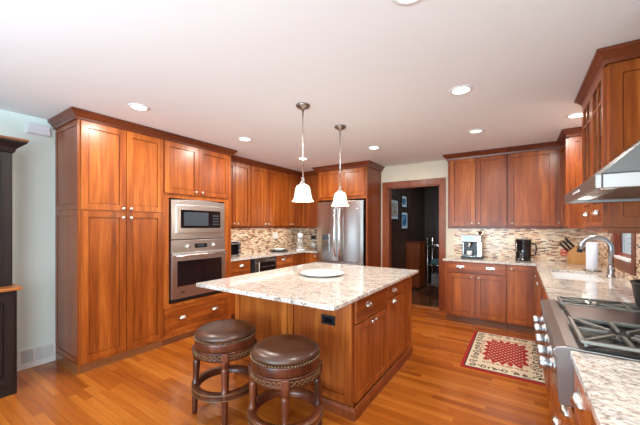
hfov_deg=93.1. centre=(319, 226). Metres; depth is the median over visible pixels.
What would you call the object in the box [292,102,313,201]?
pendant lamp
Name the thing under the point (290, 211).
upper cabinet
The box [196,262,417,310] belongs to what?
island countertop
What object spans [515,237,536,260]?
coffee maker
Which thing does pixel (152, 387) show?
floor
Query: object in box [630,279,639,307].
pot
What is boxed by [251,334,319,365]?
cushion
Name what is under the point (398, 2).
recessed light
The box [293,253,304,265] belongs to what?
base cabinet
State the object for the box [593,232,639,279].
backsplash
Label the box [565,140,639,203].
range hood
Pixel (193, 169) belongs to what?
tall cabinet
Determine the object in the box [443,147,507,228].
upper cabinet
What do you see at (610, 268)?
faucet
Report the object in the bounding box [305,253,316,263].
base cabinet
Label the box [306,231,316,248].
dish rack
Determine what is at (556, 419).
base cabinet
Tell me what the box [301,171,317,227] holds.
upper cabinet
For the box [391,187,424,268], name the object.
wall
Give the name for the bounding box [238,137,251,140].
recessed light
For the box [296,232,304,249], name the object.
stand mixer
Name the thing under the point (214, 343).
bar stool
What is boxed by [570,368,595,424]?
base cabinet
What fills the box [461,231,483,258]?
coffee machine
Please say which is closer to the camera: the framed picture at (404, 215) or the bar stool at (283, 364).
the bar stool at (283, 364)
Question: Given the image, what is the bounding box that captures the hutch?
[0,135,28,397]
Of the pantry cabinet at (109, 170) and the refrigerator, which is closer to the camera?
the pantry cabinet at (109, 170)
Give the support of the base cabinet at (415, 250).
on the floor
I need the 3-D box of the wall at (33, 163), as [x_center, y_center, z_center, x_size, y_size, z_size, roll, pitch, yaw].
[-2.605,0.150,3.352,0.100,2.440,7.928,0,0,33]
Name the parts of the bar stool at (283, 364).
leg, leg, leg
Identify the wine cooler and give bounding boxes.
[250,256,275,273]
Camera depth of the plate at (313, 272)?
2.98 m
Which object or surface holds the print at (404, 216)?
attached to the framed picture at (404, 215)
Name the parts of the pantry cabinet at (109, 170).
panel, panel, door, door, crown moulding, door, door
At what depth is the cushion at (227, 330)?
2.18 m
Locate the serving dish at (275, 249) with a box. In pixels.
[273,248,285,250]
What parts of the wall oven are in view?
door glass, handle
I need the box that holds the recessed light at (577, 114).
[565,112,581,118]
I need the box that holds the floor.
[0,278,551,424]
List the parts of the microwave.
door glass, door, control panel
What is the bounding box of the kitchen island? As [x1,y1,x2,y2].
[234,276,412,421]
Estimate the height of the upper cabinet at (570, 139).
1.095 m
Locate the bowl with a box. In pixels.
[296,242,304,248]
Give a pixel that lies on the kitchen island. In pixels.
(364, 343)
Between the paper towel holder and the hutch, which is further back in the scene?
the paper towel holder
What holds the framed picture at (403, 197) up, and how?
attached to the wall at (415, 209)
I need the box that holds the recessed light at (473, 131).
[467,128,484,133]
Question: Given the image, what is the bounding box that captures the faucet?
[576,235,615,277]
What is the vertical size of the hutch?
2.095 m
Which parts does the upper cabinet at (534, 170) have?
crown moulding, light rail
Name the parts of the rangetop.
control knob, control knob, control knob, control knob, control knob, burner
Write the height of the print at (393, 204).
0.276 m
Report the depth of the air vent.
2.97 m
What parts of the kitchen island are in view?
panel, panel, moulding, door, cup pull, drawer, door, door, drawer, panel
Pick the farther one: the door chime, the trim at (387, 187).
the trim at (387, 187)
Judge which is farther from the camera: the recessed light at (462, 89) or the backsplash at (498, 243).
the backsplash at (498, 243)
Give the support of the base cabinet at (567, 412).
on the floor
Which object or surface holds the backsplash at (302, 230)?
attached to the wall at (434, 169)
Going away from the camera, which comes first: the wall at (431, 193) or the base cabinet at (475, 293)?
the base cabinet at (475, 293)
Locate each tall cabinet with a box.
[162,132,236,345]
[312,160,384,266]
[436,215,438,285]
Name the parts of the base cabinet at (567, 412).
cup pull, drawer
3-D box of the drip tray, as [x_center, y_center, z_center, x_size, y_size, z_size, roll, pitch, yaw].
[2.257,0.451,4.477,0.280,0.038,0.300,0,0,33]
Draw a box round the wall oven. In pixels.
[169,238,226,302]
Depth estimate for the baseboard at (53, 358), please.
2.96 m
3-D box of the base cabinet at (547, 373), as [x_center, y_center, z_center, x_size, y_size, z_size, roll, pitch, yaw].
[1.925,0.936,2.073,0.648,0.868,0.754,0,0,33]
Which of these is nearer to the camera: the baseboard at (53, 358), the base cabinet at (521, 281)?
the baseboard at (53, 358)
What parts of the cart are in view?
post, post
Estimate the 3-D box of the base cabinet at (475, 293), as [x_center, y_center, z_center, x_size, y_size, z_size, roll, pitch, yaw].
[2.265,0.936,4.386,0.761,0.868,0.594,0,0,33]
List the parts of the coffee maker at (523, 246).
lid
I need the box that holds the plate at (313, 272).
[300,269,343,276]
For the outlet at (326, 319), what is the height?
0.070 m
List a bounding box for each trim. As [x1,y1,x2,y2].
[382,177,445,310]
[411,304,438,309]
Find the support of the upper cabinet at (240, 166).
attached to the wall at (33, 163)
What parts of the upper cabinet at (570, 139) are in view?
door, crown moulding, panel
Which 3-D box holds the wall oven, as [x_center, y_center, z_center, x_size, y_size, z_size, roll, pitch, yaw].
[-1.681,0.529,3.936,0.548,0.725,0.762,0,0,33]
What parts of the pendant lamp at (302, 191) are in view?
rod, lamp shade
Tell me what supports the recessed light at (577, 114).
in the ceiling
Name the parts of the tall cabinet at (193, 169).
door, drawer, crown moulding, door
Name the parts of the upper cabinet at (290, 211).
door, crown moulding, door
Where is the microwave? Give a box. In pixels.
[169,199,223,238]
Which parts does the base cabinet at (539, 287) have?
door, door, door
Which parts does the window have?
sill, sash, pane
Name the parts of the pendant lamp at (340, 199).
rod, lamp shade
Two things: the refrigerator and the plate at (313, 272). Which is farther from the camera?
the refrigerator
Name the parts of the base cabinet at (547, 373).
door, door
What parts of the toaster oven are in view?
door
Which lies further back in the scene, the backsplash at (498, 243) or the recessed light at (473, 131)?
the backsplash at (498, 243)
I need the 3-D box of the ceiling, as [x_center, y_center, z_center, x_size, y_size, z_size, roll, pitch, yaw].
[-0.564,-1.120,2.006,4.990,0.100,7.928,0,0,33]
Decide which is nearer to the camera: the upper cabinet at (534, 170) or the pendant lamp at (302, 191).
the pendant lamp at (302, 191)
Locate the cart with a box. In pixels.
[426,238,438,294]
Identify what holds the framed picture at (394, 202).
attached to the wall at (415, 209)
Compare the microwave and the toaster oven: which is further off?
the toaster oven
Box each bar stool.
[191,319,257,424]
[247,334,322,424]
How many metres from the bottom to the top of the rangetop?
0.258 m
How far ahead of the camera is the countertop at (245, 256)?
5.20 m
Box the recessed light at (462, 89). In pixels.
[449,85,472,94]
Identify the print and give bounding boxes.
[391,202,396,216]
[402,214,406,225]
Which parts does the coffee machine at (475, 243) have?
control panel, plate, water tank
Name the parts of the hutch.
door, door, crown moulding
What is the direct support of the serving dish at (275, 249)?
on the tray
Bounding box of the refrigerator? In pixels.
[317,200,365,265]
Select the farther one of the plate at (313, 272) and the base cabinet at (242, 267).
the base cabinet at (242, 267)
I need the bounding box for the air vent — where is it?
[17,342,55,366]
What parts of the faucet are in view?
spout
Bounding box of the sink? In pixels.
[551,272,600,281]
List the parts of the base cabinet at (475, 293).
door, drawer, door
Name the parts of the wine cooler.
door glass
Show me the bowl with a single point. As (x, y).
(300, 245)
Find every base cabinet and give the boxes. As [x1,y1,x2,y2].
[231,259,249,318]
[275,254,292,268]
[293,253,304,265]
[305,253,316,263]
[406,241,425,288]
[445,261,506,328]
[507,264,536,333]
[534,270,543,372]
[544,291,551,417]
[551,374,562,424]
[559,404,573,424]
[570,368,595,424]
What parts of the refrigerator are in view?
dispenser panel, door, handle, handle, freezer drawer, door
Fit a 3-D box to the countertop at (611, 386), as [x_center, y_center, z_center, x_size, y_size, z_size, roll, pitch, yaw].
[0.694,0.485,0.190,0.630,0.030,1.882,0,0,33]
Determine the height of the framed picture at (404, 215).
0.390 m
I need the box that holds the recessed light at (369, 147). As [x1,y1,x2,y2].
[368,146,379,149]
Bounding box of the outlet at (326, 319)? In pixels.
[321,314,334,325]
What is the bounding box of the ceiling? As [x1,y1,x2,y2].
[0,0,639,171]
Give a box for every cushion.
[195,319,254,342]
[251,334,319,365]
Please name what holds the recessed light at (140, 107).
in the ceiling
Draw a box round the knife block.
[559,238,585,264]
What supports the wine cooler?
on the floor
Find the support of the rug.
on the floor
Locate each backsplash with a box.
[231,228,298,253]
[299,228,316,248]
[454,227,592,260]
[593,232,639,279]
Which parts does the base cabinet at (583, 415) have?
cup pull, drawer, drawer, door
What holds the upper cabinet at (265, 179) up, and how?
attached to the wall at (33, 163)
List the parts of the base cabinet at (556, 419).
cup pull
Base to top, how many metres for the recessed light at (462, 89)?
0.008 m
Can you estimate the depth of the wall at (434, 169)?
5.10 m
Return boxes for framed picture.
[391,198,398,219]
[401,194,406,208]
[401,211,407,228]
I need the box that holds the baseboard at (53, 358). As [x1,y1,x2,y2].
[17,353,55,370]
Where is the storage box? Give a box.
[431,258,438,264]
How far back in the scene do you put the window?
2.78 m
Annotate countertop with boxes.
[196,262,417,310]
[231,248,316,261]
[443,255,634,305]
[570,351,639,424]
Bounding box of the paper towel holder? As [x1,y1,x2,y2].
[583,240,601,271]
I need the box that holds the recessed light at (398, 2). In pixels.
[392,0,420,5]
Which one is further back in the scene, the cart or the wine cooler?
the cart
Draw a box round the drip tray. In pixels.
[461,255,483,258]
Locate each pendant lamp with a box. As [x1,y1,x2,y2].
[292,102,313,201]
[331,125,348,205]
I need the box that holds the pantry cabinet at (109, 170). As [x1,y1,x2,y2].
[47,106,165,374]
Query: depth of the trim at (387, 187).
5.09 m
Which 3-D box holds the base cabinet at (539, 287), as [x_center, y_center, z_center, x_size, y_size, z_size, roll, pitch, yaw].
[2.542,0.941,3.013,0.653,0.858,1.488,0,0,33]
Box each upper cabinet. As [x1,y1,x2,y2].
[231,155,252,227]
[250,160,282,227]
[280,168,301,227]
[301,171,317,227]
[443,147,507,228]
[507,141,561,228]
[557,127,584,228]
[574,39,639,232]
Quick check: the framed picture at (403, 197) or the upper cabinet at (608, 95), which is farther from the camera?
the framed picture at (403, 197)
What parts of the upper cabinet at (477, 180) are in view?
door, crown moulding, light rail, door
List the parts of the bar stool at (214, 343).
leg, leg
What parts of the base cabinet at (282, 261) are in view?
door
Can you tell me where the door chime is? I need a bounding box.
[25,122,49,137]
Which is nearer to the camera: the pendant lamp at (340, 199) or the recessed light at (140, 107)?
the recessed light at (140, 107)
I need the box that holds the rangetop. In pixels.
[533,295,639,406]
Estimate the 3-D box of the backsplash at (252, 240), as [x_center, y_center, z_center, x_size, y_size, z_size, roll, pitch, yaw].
[-1.086,0.240,5.557,0.008,0.460,2.333,0,0,33]
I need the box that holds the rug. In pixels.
[460,330,545,385]
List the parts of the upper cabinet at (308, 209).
crown moulding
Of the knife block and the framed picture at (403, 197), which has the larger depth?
the framed picture at (403, 197)
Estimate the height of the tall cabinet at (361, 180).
2.437 m
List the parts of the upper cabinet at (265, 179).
door, light rail, crown moulding, door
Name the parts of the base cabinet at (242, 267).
drawer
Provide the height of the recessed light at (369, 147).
0.008 m
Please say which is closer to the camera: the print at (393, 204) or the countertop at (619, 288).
the countertop at (619, 288)
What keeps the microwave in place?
in the tall cabinet at (193, 169)
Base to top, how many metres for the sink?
0.219 m
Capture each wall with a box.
[0,109,56,350]
[381,160,491,266]
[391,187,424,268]
[425,186,438,278]
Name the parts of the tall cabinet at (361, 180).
door, crown moulding, door, panel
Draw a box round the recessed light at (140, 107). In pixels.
[128,103,149,110]
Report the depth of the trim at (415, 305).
5.13 m
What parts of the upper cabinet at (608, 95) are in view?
glass door, drawer, pane, cup pull, pane, glass door, drawer, crown moulding, light rail, panel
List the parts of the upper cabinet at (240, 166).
door, crown moulding, door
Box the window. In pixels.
[611,233,635,275]
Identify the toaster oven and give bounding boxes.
[231,241,240,255]

